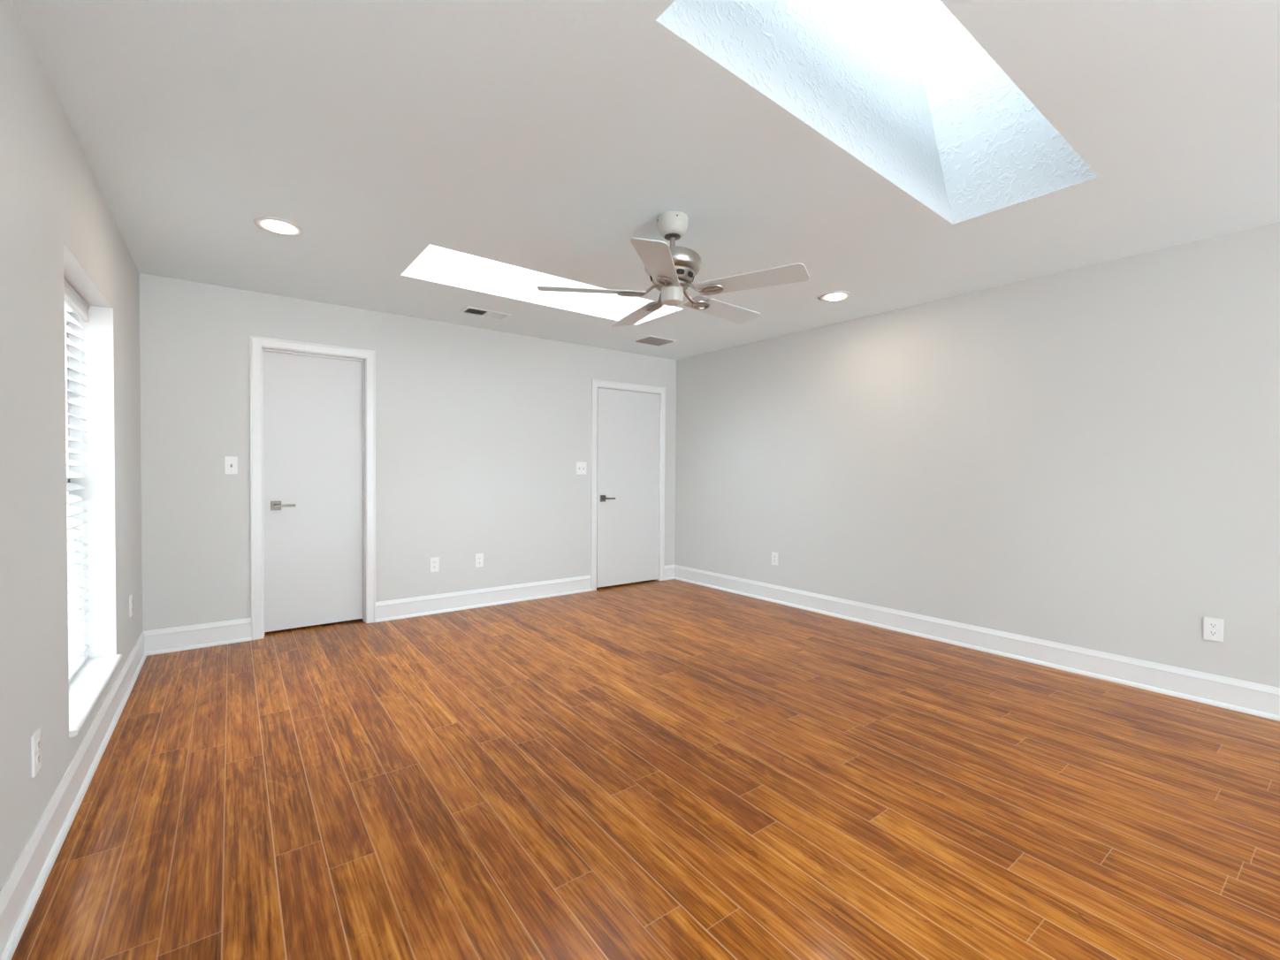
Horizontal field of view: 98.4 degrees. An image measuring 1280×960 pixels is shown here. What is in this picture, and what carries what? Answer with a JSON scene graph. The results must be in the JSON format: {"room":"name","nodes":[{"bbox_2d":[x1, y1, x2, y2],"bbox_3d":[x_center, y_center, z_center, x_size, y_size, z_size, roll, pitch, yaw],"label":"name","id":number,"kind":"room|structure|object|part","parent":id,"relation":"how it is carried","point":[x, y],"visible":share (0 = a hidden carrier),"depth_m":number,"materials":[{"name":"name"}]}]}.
{"room":"empty bedroom","nodes":[
{"label":"empty bedroom","id":0,"kind":"room"},
{"bbox_2d":[0,0,142,891],"bbox_3d":[-0.763,-0.023,0.087,0.200,2.440,9.849,0,1,-37],"label":"wall","id":1,"kind":"structure","parent":0,"point":[50,196],"depth_m":1.67,"materials":[{"name":"grey paint"}]},
{"bbox_2d":[30,727,41,777],"bbox_3d":[-1.753,0.791,1.606,0.009,0.118,0.072,0,1,-37],"label":"wall outlet","id":2,"kind":"object","parent":1,"relation":"attached to","point":[36,738],"visible":1,"depth_m":1.59,"materials":[{"name":"white plastic"}]},
{"bbox_2d":[36,753,40,764],"bbox_3d":[-1.750,0.811,1.608,0.003,0.025,0.034,0,1,-37],"label":"receptacle","id":3,"kind":"object","parent":2,"relation":"attached to","point":[38,755],"depth_m":1.60,"materials":[{"name":"grey plastic"}]},
{"bbox_2d":[36,739,40,750],"bbox_3d":[-1.750,0.770,1.607,0.003,0.025,0.034,0,1,-37],"label":"receptacle","id":4,"kind":"object","parent":2,"relation":"attached to","point":[38,741],"depth_m":1.60,"materials":[{"name":"grey plastic"}]},
{"bbox_2d":[0,631,146,959],"bbox_3d":[-0.466,1.124,-0.117,0.024,0.156,9.129,0,1,-37],"label":"baseboard","id":5,"kind":"structure","parent":1,"relation":"attached to","point":[20,893],"depth_m":1.76,"materials":[{"name":"white paint"}]},
{"bbox_2d":[63,242,121,737],"bbox_3d":[-2.369,0.031,2.275,0.222,1.732,0.997,0,1,-37],"label":"window","id":6,"kind":"structure","parent":1,"relation":"in","point":[88,682],"depth_m":2.68,"materials":[{"name":"white paint"}]},
{"bbox_3d":[-2.440,0.021,2.222,0.045,1.710,0.997,0,1,-37],"label":"frame","id":7,"kind":"part","parent":6,"relation":"part of","materials":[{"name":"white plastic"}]},
{"bbox_2d":[64,279,89,682],"bbox_3d":[-2.392,0.019,2.257,0.074,1.700,0.985,0,1,-37],"label":"window blind","id":8,"kind":"object","parent":6,"relation":"attached to","point":[73,303],"visible":0.32,"depth_m":2.52,"materials":[{"name":"white plastic"}]},
{"bbox_3d":[-2.397,-0.806,2.237,0.050,0.048,0.981,0,1,-37],"label":"head rail","id":9,"kind":"part","parent":8,"relation":"part of","materials":[{"name":"white plastic"}]},
{"bbox_3d":[-2.402,0.861,2.267,0.054,0.016,0.985,0,1,-37],"label":"rail","id":10,"kind":"part","parent":8,"relation":"part of","materials":[{"name":"white plastic"}]},
{"bbox_3d":[-2.619,0.031,2.553,0.060,1.640,0.002,0,1,-37],"label":"ladder cord","id":11,"kind":"part","parent":8,"relation":"part of","materials":[{"name":"white fabric"}]},
{"bbox_3d":[-2.374,0.886,2.289,0.222,0.022,0.995,0,1,-37],"label":"sill","id":12,"kind":"part","parent":6,"relation":"part of","materials":[{"name":"white paint"}]},
{"bbox_2d":[129,594,132,617],"bbox_3d":[-2.872,0.712,3.119,0.009,0.118,0.072,0,1,-37],"label":"wall outlet","id":13,"kind":"object","parent":1,"relation":"attached to","point":[131,596],"visible":1,"depth_m":3.10,"materials":[{"name":"white plastic"}]},
{"bbox_2d":[138,273,676,631],"bbox_3d":[-1.565,-0.112,5.172,4.962,2.440,0.720,0,1,-37],"label":"wall","id":14,"kind":"structure","parent":0,"point":[482,435],"depth_m":4.48,"materials":[{"name":"grey paint"}]},
{"bbox_2d":[224,456,237,474],"bbox_3d":[-2.806,-0.100,3.793,0.072,0.122,0.020,0,1,-37],"label":"light switch","id":15,"kind":"object","parent":14,"relation":"attached to","point":[231,462],"visible":1,"depth_m":3.79,"materials":[{"name":"white plastic"}]},
{"bbox_2d":[249,335,375,639],"bbox_3d":[-2.440,0.057,4.155,0.802,2.127,0.158,0,1,-37],"label":"door","id":16,"kind":"structure","parent":14,"relation":"in","point":[313,406],"depth_m":4.16,"materials":[{"name":"white paint"}]},
{"bbox_3d":[-2.598,0.187,4.040,0.132,0.026,0.058,0,1,-37],"label":"lever","id":17,"kind":"part","parent":16,"relation":"part of","materials":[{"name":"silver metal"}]},
{"bbox_2d":[143,564,674,655],"bbox_3d":[-1.395,1.037,4.859,4.452,0.156,0.024,0,1,-37],"label":"baseboard","id":18,"kind":"structure","parent":14,"relation":"attached to","point":[219,633],"depth_m":4.52,"materials":[{"name":"white paint"}]},
{"bbox_2d":[429,556,439,571],"bbox_3d":[-1.719,0.709,4.621,0.072,0.118,0.009,0,1,-37],"label":"wall outlet","id":19,"kind":"object","parent":14,"relation":"attached to","point":[434,562],"visible":1,"depth_m":4.62,"materials":[{"name":"white plastic"}]},
{"bbox_2d":[475,553,483,567],"bbox_3d":[-1.410,0.707,4.850,0.072,0.118,0.009,0,1,-37],"label":"wall outlet","id":20,"kind":"object","parent":14,"relation":"attached to","point":[479,558],"visible":1,"depth_m":4.85,"materials":[{"name":"white plastic"}]},
{"bbox_2d":[576,462,586,474],"bbox_3d":[-0.574,-0.116,5.445,0.114,0.122,0.020,0,1,-37],"label":"light switch","id":21,"kind":"object","parent":14,"relation":"attached to","point":[581,467],"visible":1,"depth_m":5.45,"materials":[{"name":"white plastic"}]},
{"bbox_2d":[590,379,665,590],"bbox_3d":[-0.138,0.049,5.834,0.939,2.114,0.199,0,1,-37],"label":"door","id":22,"kind":"structure","parent":14,"relation":"in","point":[628,420],"depth_m":5.78,"materials":[{"name":"white paint"}]},
{"bbox_3d":[-0.320,0.188,5.614,0.132,0.026,0.058,0,1,-37],"label":"lever","id":23,"kind":"part","parent":22,"relation":"part of","materials":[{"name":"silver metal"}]},
{"bbox_2d":[11,579,1279,959],"bbox_3d":[1.242,1.236,1.474,5.262,0.100,10.049,0,1,-37],"label":"floor","id":24,"kind":"structure","parent":0,"point":[673,769],"depth_m":2.02,"materials":[{"name":"laminate"}]},
{"bbox_2d":[11,0,1279,359],"bbox_3d":[1.257,-1.254,1.433,5.062,0.001,10.049,0,1,-37],"label":"ceiling","id":25,"kind":"structure","parent":0,"point":[544,136],"depth_m":2.14,"materials":[{"name":"white paint"}]},
{"bbox_2d":[253,216,304,236],"bbox_3d":[-1.839,-1.285,2.817,0.214,0.019,0.214,0,1,-37],"label":"recessed light","id":26,"kind":"object","parent":25,"relation":"in","point":[276,225],"visible":1,"depth_m":2.79,"materials":[{"name":"white paint"}]},
{"bbox_2d":[459,306,510,319],"bbox_3d":[-1.216,-1.309,4.355,0.355,0.014,0.175,0,1,-37],"label":"ceiling vent","id":27,"kind":"object","parent":25,"relation":"in","point":[470,310],"visible":1,"depth_m":4.34,"materials":[{"name":"white metal"}]},
{"bbox_2d":[401,244,683,324],"bbox_3d":[-0.597,-1.691,3.866,1.965,0.772,0.754,0,1,-37],"label":"window","id":28,"kind":"structure","parent":25,"relation":"attached to","point":[437,264],"depth_m":4.01,"materials":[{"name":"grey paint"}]},
{"bbox_2d":[632,335,677,345],"bbox_3d":[0.139,-1.316,5.239,0.330,0.013,0.270,0,1,-37],"label":"ceiling vent","id":29,"kind":"object","parent":25,"relation":"in","point":[650,339],"visible":1,"depth_m":5.21,"materials":[{"name":"white metal"}]},
{"bbox_2d":[537,211,809,326],"bbox_3d":[0.174,-1.040,2.740,1.240,0.482,1.259,0,1,-37],"label":"ceiling fan","id":30,"kind":"object","parent":25,"relation":"hanging from","point":[671,270],"visible":1,"depth_m":2.62,"materials":[{"name":"white wood"}]},
{"bbox_3d":[-0.231,-0.913,2.666,0.518,0.006,0.150,0,12,-7],"label":"blade","id":31,"kind":"part","parent":30,"relation":"part of","materials":[{"name":"white laminate"}]},
{"bbox_3d":[-0.005,-0.919,3.066,0.150,0.006,0.518,-12,6,-24],"label":"blade","id":32,"kind":"part","parent":30,"relation":"part of","materials":[{"name":"white laminate"}]},
{"bbox_3d":[0.080,-0.906,2.328,0.150,0.006,0.518,12,3,11],"label":"blade","id":33,"kind":"part","parent":30,"relation":"part of","materials":[{"name":"white laminate"}]},
{"bbox_3d":[0.446,-0.914,2.975,0.518,0.006,0.150,-1,-10,-43],"label":"blade","id":34,"kind":"part","parent":30,"relation":"part of","materials":[{"name":"white laminate"}]},
{"bbox_3d":[0.498,-0.907,2.519,0.518,0.006,0.150,1,-10,29],"label":"blade","id":35,"kind":"part","parent":30,"relation":"part of","materials":[{"name":"grey wood"}]},
{"bbox_2d":[819,291,852,301],"bbox_3d":[1.375,-1.284,3.888,0.214,0.019,0.214,0,1,-37],"label":"recessed light","id":36,"kind":"object","parent":25,"relation":"in","point":[833,296],"visible":1,"depth_m":3.86,"materials":[{"name":"white paint"}]},
{"bbox_2d":[655,0,1097,224],"bbox_3d":[0.872,-2.102,2.046,1.972,1.672,0.901,0,1,-37],"label":"window","id":37,"kind":"structure","parent":25,"relation":"attached to","point":[902,87],"depth_m":2.48,"materials":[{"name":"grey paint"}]},
{"bbox_2d":[674,221,1279,687],"bbox_3d":[3.079,-0.047,2.900,0.150,2.440,9.909,0,1,-38],"label":"wall","id":38,"kind":"structure","parent":0,"point":[1087,457],"depth_m":3.48,"materials":[{"name":"grey paint"}]},
{"bbox_2d":[771,551,778,565],"bbox_3d":[1.244,0.727,5.098,0.009,0.118,0.072,0,1,-38],"label":"wall outlet","id":39,"kind":"object","parent":38,"relation":"attached to","point":[774,555],"visible":1,"depth_m":5.09,"materials":[{"name":"white plastic"}]},
{"bbox_2d":[674,564,1279,721],"bbox_3d":[3.210,1.101,2.603,0.024,0.156,9.134,0,1,-38],"label":"baseboard","id":40,"kind":"structure","parent":38,"relation":"attached to","point":[1257,699],"depth_m":3.50,"materials":[{"name":"white paint"}]},
{"bbox_2d":[1203,617,1223,642],"bbox_3d":[2.994,0.781,2.886,0.009,0.118,0.072,0,1,-38],"label":"wall outlet","id":41,"kind":"object","parent":38,"relation":"attached to","point":[1213,630],"visible":1,"depth_m":2.88,"materials":[{"name":"white plastic"}]},
{"bbox_2d":[1208,630,1218,636],"bbox_3d":[2.992,0.801,2.885,0.003,0.025,0.034,0,1,-38],"label":"receptacle","id":42,"kind":"object","parent":41,"relation":"attached to","point":[1211,633],"depth_m":2.88,"materials":[{"name":"grey plastic"}]},
{"bbox_2d":[1208,623,1218,628],"bbox_3d":[2.992,0.760,2.884,0.003,0.025,0.034,0,1,-38],"label":"receptacle","id":43,"kind":"object","parent":41,"relation":"attached to","point":[1210,625],"depth_m":2.88,"materials":[{"name":"grey plastic"}]}
]}

